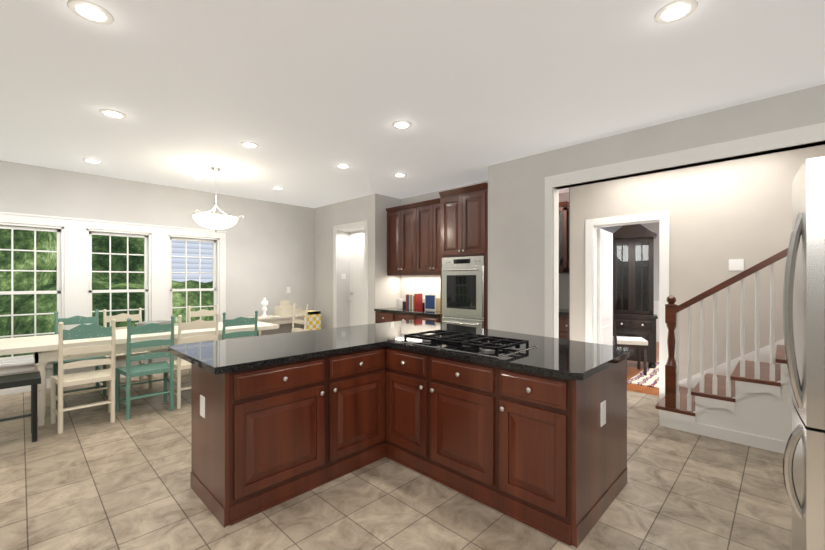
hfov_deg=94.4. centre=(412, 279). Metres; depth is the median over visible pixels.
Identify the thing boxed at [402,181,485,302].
wall
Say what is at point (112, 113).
recessed light
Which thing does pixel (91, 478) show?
floor
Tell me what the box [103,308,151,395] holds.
chair
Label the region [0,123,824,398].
trim
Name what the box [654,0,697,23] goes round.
recessed light
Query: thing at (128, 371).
chair
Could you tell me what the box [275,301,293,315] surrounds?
basket
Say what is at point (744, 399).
stairs
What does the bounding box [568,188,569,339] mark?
wall
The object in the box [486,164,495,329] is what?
wall
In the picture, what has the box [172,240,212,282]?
house
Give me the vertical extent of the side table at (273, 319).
0.760 m
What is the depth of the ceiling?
2.79 m
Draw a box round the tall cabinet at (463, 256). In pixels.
[439,182,487,328]
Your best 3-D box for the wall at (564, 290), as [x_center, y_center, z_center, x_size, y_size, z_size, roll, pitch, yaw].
[2.290,-0.025,6.644,0.820,2.850,0.120,0,0,44]
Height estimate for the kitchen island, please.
0.885 m
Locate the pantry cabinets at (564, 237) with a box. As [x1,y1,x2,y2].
[559,201,568,272]
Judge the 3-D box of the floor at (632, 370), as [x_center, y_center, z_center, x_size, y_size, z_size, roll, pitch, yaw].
[3.850,1.450,7.115,9.600,0.100,4.830,0,0,44]
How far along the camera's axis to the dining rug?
5.38 m
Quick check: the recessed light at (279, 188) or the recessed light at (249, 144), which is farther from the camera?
the recessed light at (279, 188)
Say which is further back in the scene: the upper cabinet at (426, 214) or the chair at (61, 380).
the upper cabinet at (426, 214)
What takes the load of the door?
attached to the wall at (327, 218)
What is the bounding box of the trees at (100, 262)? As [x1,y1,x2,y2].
[56,236,143,284]
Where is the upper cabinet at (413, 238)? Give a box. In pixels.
[386,203,413,273]
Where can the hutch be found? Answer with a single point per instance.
(633, 281)
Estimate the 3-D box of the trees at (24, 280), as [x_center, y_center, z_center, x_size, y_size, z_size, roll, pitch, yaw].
[-10.716,-2.284,6.749,9.547,8.951,14.819,0,0,44]
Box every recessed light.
[67,0,113,24]
[82,159,102,163]
[99,109,126,118]
[190,175,205,178]
[240,142,258,147]
[271,187,283,189]
[335,164,350,168]
[391,121,411,128]
[393,173,406,176]
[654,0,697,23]
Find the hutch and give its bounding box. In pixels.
[613,224,657,367]
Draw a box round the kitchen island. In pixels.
[177,356,630,547]
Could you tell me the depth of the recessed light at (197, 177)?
5.38 m
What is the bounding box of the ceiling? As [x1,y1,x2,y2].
[0,0,824,207]
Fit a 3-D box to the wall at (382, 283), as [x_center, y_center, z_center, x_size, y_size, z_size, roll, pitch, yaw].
[-0.471,-0.025,6.644,0.120,2.850,0.570,0,0,44]
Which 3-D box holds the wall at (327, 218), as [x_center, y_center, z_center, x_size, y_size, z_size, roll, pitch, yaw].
[-1.232,-0.025,7.224,1.780,2.850,0.340,0,0,44]
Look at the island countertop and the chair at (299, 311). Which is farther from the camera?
the chair at (299, 311)
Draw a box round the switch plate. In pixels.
[729,259,743,270]
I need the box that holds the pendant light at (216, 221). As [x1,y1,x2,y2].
[192,167,243,231]
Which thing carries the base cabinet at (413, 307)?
on the floor at (91, 478)
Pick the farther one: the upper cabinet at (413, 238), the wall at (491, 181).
the upper cabinet at (413, 238)
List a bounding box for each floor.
[0,369,791,549]
[627,342,658,395]
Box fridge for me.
[783,156,824,549]
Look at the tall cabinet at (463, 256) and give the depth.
5.08 m
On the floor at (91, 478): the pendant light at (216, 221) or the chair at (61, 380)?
the chair at (61, 380)
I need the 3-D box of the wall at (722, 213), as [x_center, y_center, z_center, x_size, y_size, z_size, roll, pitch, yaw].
[3.881,-0.025,3.632,4.700,2.850,0.120,0,0,44]
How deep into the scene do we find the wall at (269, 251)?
6.45 m
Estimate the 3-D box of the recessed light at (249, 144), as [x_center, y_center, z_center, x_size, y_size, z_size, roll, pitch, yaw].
[-1.747,-1.447,4.098,0.196,0.006,0.196,0,0,44]
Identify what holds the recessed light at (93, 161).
in the ceiling
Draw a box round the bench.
[0,371,40,441]
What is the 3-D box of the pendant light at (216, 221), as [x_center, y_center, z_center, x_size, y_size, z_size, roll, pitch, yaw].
[-2.581,-1.035,4.993,0.613,0.830,0.587,0,0,44]
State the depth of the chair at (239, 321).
4.60 m
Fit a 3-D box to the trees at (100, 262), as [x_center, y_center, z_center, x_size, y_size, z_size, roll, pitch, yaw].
[-10.516,-5.100,13.714,0.200,15.000,55.000,0,0,44]
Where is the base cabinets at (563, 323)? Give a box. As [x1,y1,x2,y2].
[559,309,568,339]
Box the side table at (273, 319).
[246,314,321,335]
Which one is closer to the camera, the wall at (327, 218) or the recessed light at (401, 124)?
the recessed light at (401, 124)
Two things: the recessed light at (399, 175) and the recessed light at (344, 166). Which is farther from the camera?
the recessed light at (399, 175)
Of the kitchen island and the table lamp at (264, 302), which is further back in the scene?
the table lamp at (264, 302)
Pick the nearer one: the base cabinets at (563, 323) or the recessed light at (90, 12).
the recessed light at (90, 12)
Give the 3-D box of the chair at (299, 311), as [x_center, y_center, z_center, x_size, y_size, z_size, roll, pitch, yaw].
[-1.912,0.889,5.880,0.480,1.022,0.465,0,0,44]
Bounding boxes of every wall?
[0,160,313,378]
[314,195,369,328]
[370,194,401,323]
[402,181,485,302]
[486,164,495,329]
[496,84,824,335]
[559,192,566,308]
[567,192,623,308]
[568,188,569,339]
[570,145,824,380]
[641,222,658,300]
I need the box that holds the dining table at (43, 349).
[0,321,278,425]
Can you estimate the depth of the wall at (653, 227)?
8.66 m
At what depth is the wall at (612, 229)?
7.44 m
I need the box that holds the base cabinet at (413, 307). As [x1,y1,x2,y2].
[374,293,439,322]
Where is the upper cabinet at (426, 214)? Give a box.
[414,198,439,273]
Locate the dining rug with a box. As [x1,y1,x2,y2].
[627,361,658,387]
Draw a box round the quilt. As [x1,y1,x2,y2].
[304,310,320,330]
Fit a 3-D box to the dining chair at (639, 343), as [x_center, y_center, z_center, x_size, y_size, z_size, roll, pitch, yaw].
[3.250,0.874,5.819,0.500,1.027,0.440,0,0,19]
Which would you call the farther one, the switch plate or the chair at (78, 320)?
the chair at (78, 320)
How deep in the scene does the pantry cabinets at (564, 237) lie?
5.99 m
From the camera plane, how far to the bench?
3.30 m
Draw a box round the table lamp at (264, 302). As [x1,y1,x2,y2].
[261,297,267,316]
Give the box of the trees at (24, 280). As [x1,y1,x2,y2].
[0,229,212,357]
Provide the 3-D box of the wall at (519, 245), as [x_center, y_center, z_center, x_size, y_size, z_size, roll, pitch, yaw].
[2.942,-0.025,3.011,5.180,2.850,0.120,0,0,44]
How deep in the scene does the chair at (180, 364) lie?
4.23 m
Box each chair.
[51,319,115,433]
[53,310,106,403]
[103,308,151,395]
[115,316,174,419]
[167,313,218,408]
[188,304,217,373]
[222,310,257,339]
[292,303,307,331]
[613,313,647,375]
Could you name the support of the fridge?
on the floor at (91, 478)
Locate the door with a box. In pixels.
[350,230,363,325]
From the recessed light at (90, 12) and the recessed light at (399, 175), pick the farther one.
the recessed light at (399, 175)
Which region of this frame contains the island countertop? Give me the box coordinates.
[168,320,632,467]
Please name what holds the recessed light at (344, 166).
in the ceiling
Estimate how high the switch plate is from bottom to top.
0.120 m
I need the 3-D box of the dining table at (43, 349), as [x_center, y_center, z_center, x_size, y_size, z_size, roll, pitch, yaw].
[-3.141,1.010,4.623,0.946,0.780,2.750,0,0,44]
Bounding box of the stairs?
[655,248,791,453]
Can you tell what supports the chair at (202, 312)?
on the floor at (91, 478)

